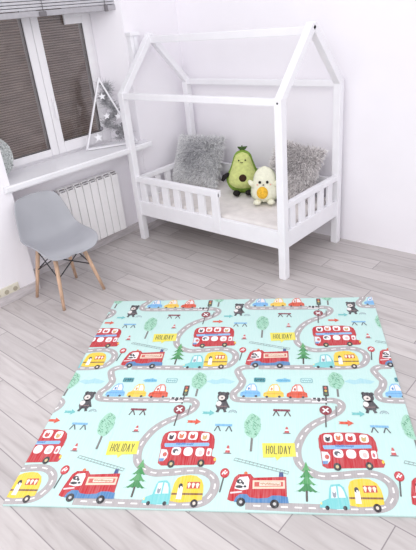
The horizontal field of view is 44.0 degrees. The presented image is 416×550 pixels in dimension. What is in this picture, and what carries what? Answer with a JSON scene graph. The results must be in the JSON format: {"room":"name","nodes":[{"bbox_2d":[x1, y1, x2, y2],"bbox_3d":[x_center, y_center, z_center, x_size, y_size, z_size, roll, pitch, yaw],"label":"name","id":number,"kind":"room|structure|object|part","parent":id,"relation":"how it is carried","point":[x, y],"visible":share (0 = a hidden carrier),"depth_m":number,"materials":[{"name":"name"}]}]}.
{"room":"children's room","nodes":[
{"label":"children's room","id":0,"kind":"room"},
{"bbox_2d":[0,0,187,288],"bbox_3d":[-2.189,-0.874,3.297,0.515,2.750,5.600,18,35,38],"label":"wall","id":1,"kind":"structure","parent":0,"point":[161,122],"depth_m":4.62,"materials":[{"name":"paint"}]},
{"bbox_2d":[0,282,19,297],"bbox_3d":[-1.571,0.133,4.014,0.017,0.080,0.225,18,35,38],"label":"wall socket","id":2,"kind":"object","parent":1,"relation":"attached to","point":[13,287],"visible":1,"depth_m":4.02,"materials":[{"name":"beige plastic"}]},
{"bbox_2d":[3,6,152,194],"bbox_3d":[-1.233,-1.605,4.083,0.455,1.490,1.505,18,35,38],"label":"window","id":3,"kind":"structure","parent":1,"relation":"in","point":[61,157],"depth_m":4.32,"materials":[{"name":"white plastic"}]},
{"bbox_2d":[0,139,13,174],"bbox_3d":[-1.635,-0.875,3.884,0.338,0.342,0.045,-27,34,-35],"label":"round ornament","id":4,"kind":"object","parent":3,"relation":"on","point":[7,156],"visible":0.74,"depth_m":3.95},
{"bbox_2d":[0,12,46,157],"bbox_3d":[-1.640,-1.567,4.027,0.016,1.373,0.590,18,35,38],"label":"window blind","id":5,"kind":"object","parent":3,"relation":"attached to","point":[21,129],"visible":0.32,"depth_m":4.18,"materials":[{"name":"brown fabric"}]},
{"bbox_3d":[-1.582,-1.528,3.983,0.070,1.352,0.638,18,35,38],"label":"sash","id":6,"kind":"part","parent":3,"relation":"part of","materials":[{"name":"white plastic"}]},
{"bbox_3d":[-1.281,-1.396,4.322,0.030,0.170,0.026,18,35,38],"label":"handle","id":7,"kind":"part","parent":3,"relation":"part of","materials":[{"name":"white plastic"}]},
{"bbox_2d":[0,0,115,19],"bbox_3d":[-1.252,-2.103,3.820,0.081,0.345,1.380,18,35,38],"label":"blind","id":8,"kind":"object","parent":3,"relation":"attached to","point":[5,5],"visible":1,"depth_m":3.87,"materials":[{"name":"white fabric"}]},
{"bbox_3d":[-1.418,-1.655,4.167,0.050,1.445,1.290,18,35,38],"label":"frame","id":9,"kind":"part","parent":3,"relation":"part of","materials":[{"name":"white plastic"}]},
{"bbox_2d":[36,8,97,139],"bbox_3d":[-1.255,-1.804,4.406,0.016,1.373,0.510,18,35,38],"label":"window blind","id":10,"kind":"object","parent":3,"relation":"attached to","point":[62,44],"visible":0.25,"depth_m":4.48,"materials":[{"name":"brown fabric"}]},
{"bbox_3d":[-1.193,-1.766,4.366,0.070,1.352,0.545,18,35,38],"label":"sash","id":11,"kind":"part","parent":3,"relation":"part of","materials":[{"name":"white plastic"}]},
{"bbox_3d":[-1.145,-0.962,4.393,0.395,0.052,1.505,18,35,38],"label":"sill","id":12,"kind":"part","parent":3,"relation":"part of","materials":[{"name":"white plastic"}]},
{"bbox_2d":[86,77,137,150],"bbox_3d":[-0.888,-1.429,4.543,0.488,0.617,0.092,-13,28,-14],"label":"tree ornament","id":13,"kind":"object","parent":3,"relation":"on","point":[105,95],"visible":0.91,"depth_m":4.54,"materials":[{"name":"white paint"}]},
{"bbox_2d":[0,219,168,307],"bbox_3d":[-1.960,0.343,3.821,0.261,0.075,5.600,18,35,38],"label":"baseboard","id":14,"kind":"structure","parent":1,"relation":"attached to","point":[31,287],"depth_m":4.63,"materials":[{"name":"white wood"}]},
{"bbox_2d":[54,170,126,239],"bbox_3d":[-1.070,-0.573,4.651,0.108,0.570,0.720,18,35,38],"label":"radiator","id":15,"kind":"object","parent":1,"relation":"attached to","point":[95,202],"visible":0.8,"depth_m":4.67,"materials":[{"name":"metal"}]},
{"bbox_2d":[125,31,139,65],"bbox_3d":[-0.636,-1.945,4.465,0.070,0.292,0.108,18,35,38],"label":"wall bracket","id":16,"kind":"object","parent":1,"relation":"attached to","point":[131,37],"visible":0.73,"depth_m":4.42,"materials":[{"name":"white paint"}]},
{"bbox_2d":[0,221,415,549],"bbox_3d":[-0.204,0.919,2.549,5.800,0.100,5.800,18,35,38],"label":"floor","id":17,"kind":"structure","parent":0,"point":[43,345],"depth_m":3.44,"materials":[{"name":"laminate"}]},
{"bbox_2d":[14,190,105,310],"bbox_3d":[-1.141,-0.204,3.949,0.482,0.782,0.545,-26,33,-33],"label":"shell chair","id":18,"kind":"object","parent":17,"relation":"on","point":[46,225],"visible":1,"depth_m":3.96,"materials":[{"name":"grey plastic"}]},
{"bbox_3d":[-1.327,-0.010,4.016,0.130,0.412,0.033,-5,27,1],"label":"leg","id":19,"kind":"part","parent":18,"relation":"part of","materials":[{"name":"brown wood"}]},
{"bbox_3d":[-1.106,0.062,3.834,0.032,0.412,0.131,-6,27,0],"label":"leg","id":20,"kind":"part","parent":18,"relation":"part of","materials":[{"name":"brown wood"}]},
{"bbox_3d":[-1.123,-0.133,4.214,0.032,0.412,0.131,-6,27,0],"label":"leg","id":21,"kind":"part","parent":18,"relation":"part of","materials":[{"name":"brown wood"}]},
{"bbox_3d":[-0.903,-0.061,4.031,0.130,0.412,0.033,-5,27,1],"label":"leg","id":22,"kind":"part","parent":18,"relation":"part of","materials":[{"name":"brown wood"}]},
{"bbox_2d":[3,297,415,517],"bbox_3d":[0.113,0.600,2.979,1.885,0.012,1.802,-1,28,9],"label":"play mat","id":23,"kind":"object","parent":17,"relation":"on","point":[284,405],"visible":1,"depth_m":2.69,"materials":[{"name":"plastic"}]},
{"bbox_2d":[117,21,343,279],"bbox_3d":[0.173,-1.110,4.352,1.660,1.771,0.858,18,35,38],"label":"bed","id":24,"kind":"object","parent":17,"relation":"on","point":[289,232],"visible":0.79,"depth_m":4.13,"materials":[{"name":"white paint"}]},
{"bbox_3d":[-0.668,-0.955,4.686,0.060,1.345,0.060,18,35,38],"label":"post","id":25,"kind":"part","parent":24,"relation":"part of","materials":[{"name":"white paint"}]},
{"bbox_3d":[-0.400,-1.034,4.984,0.044,0.043,0.796,18,35,38],"label":"rail","id":26,"kind":"part","parent":24,"relation":"part of","materials":[{"name":"white paint"}]},
{"bbox_3d":[-0.286,-0.765,4.416,0.998,0.055,0.044,18,35,38],"label":"guard rail","id":27,"kind":"part","parent":24,"relation":"part of","materials":[{"name":"white paint"}]},
{"bbox_3d":[-0.148,-1.274,5.198,0.060,1.345,0.060,18,35,38],"label":"post","id":28,"kind":"part","parent":24,"relation":"part of","materials":[{"name":"white paint"}]},
{"bbox_3d":[0.066,-0.516,4.193,0.075,0.325,0.024,18,35,38],"label":"guard post","id":29,"kind":"part","parent":24,"relation":"part of","materials":[{"name":"white paint"}]},
{"bbox_2d":[149,179,325,229],"bbox_3d":[0.222,-0.628,4.601,1.532,0.141,0.746,18,35,38],"label":"mattress","id":30,"kind":"object","parent":24,"relation":"on","point":[241,208],"visible":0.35,"depth_m":4.33,"materials":[{"name":"white fabric"}]},
{"bbox_2d":[171,133,226,188],"bbox_3d":[-0.091,-1.095,4.931,0.593,0.503,0.357,14,33,34],"label":"fluffy cushion","id":31,"kind":"object","parent":30,"relation":"on","point":[198,160],"visible":1,"depth_m":4.84,"materials":[{"name":"fur"}]},
{"bbox_2d":[221,145,256,195],"bbox_3d":[0.310,-0.920,4.551,0.301,0.413,0.322,-26,33,-34],"label":"plush","id":32,"kind":"object","parent":30,"relation":"on","point":[243,168],"visible":0.93,"depth_m":4.53,"materials":[{"name":"green fabric"}]},
{"bbox_3d":[0.155,-0.875,4.598,0.090,0.074,0.044,-14,28,-15],"label":"arm","id":33,"kind":"part","parent":32,"relation":"part of"},
{"bbox_3d":[0.308,-0.915,4.565,0.267,0.328,0.168,-1,28,10],"label":"panel","id":34,"kind":"part","parent":32,"relation":"part of","materials":[{"name":"green fabric"}]},
{"bbox_2d":[248,166,276,204],"bbox_3d":[0.471,-0.747,4.303,0.272,0.308,0.219,0,28,12],"label":"plush","id":35,"kind":"object","parent":30,"relation":"on","point":[263,185],"visible":0.97,"depth_m":4.27,"materials":[{"name":"white fabric"}]},
{"bbox_3d":[0.369,-0.764,4.312,0.072,0.073,0.044,-6,27,0],"label":"arm","id":36,"kind":"part","parent":35,"relation":"part of"},
{"bbox_2d":[266,140,328,203],"bbox_3d":[0.714,-0.867,4.313,0.579,0.561,0.328,16,34,36],"label":"fluffy cushion","id":37,"kind":"object","parent":30,"relation":"on","point":[303,163],"visible":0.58,"depth_m":4.20,"materials":[{"name":"fur"}]},
{"bbox_3d":[0.462,-0.958,4.766,1.520,0.080,0.030,18,35,38],"label":"rail","id":38,"kind":"part","parent":24,"relation":"part of","materials":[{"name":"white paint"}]},
{"bbox_3d":[0.534,-0.571,3.703,0.060,1.345,0.060,18,35,38],"label":"post","id":39,"kind":"part","parent":24,"relation":"part of","materials":[{"name":"white paint"}]},
{"bbox_3d":[0.802,-0.649,4.000,0.044,0.043,0.796,18,35,38],"label":"rail","id":40,"kind":"part","parent":24,"relation":"part of","materials":[{"name":"white paint"}]},
{"bbox_3d":[1.054,-0.889,4.214,0.060,1.345,0.060,18,35,38],"label":"post","id":41,"kind":"part","parent":24,"relation":"part of","materials":[{"name":"white paint"}]},
{"bbox_2d":[175,0,415,253],"bbox_3d":[1.496,-1.461,3.696,5.800,2.750,0.200,18,35,38],"label":"wall","id":42,"kind":"structure","parent":0,"point":[371,43],"depth_m":4.16,"materials":[{"name":"paint"}]}
]}

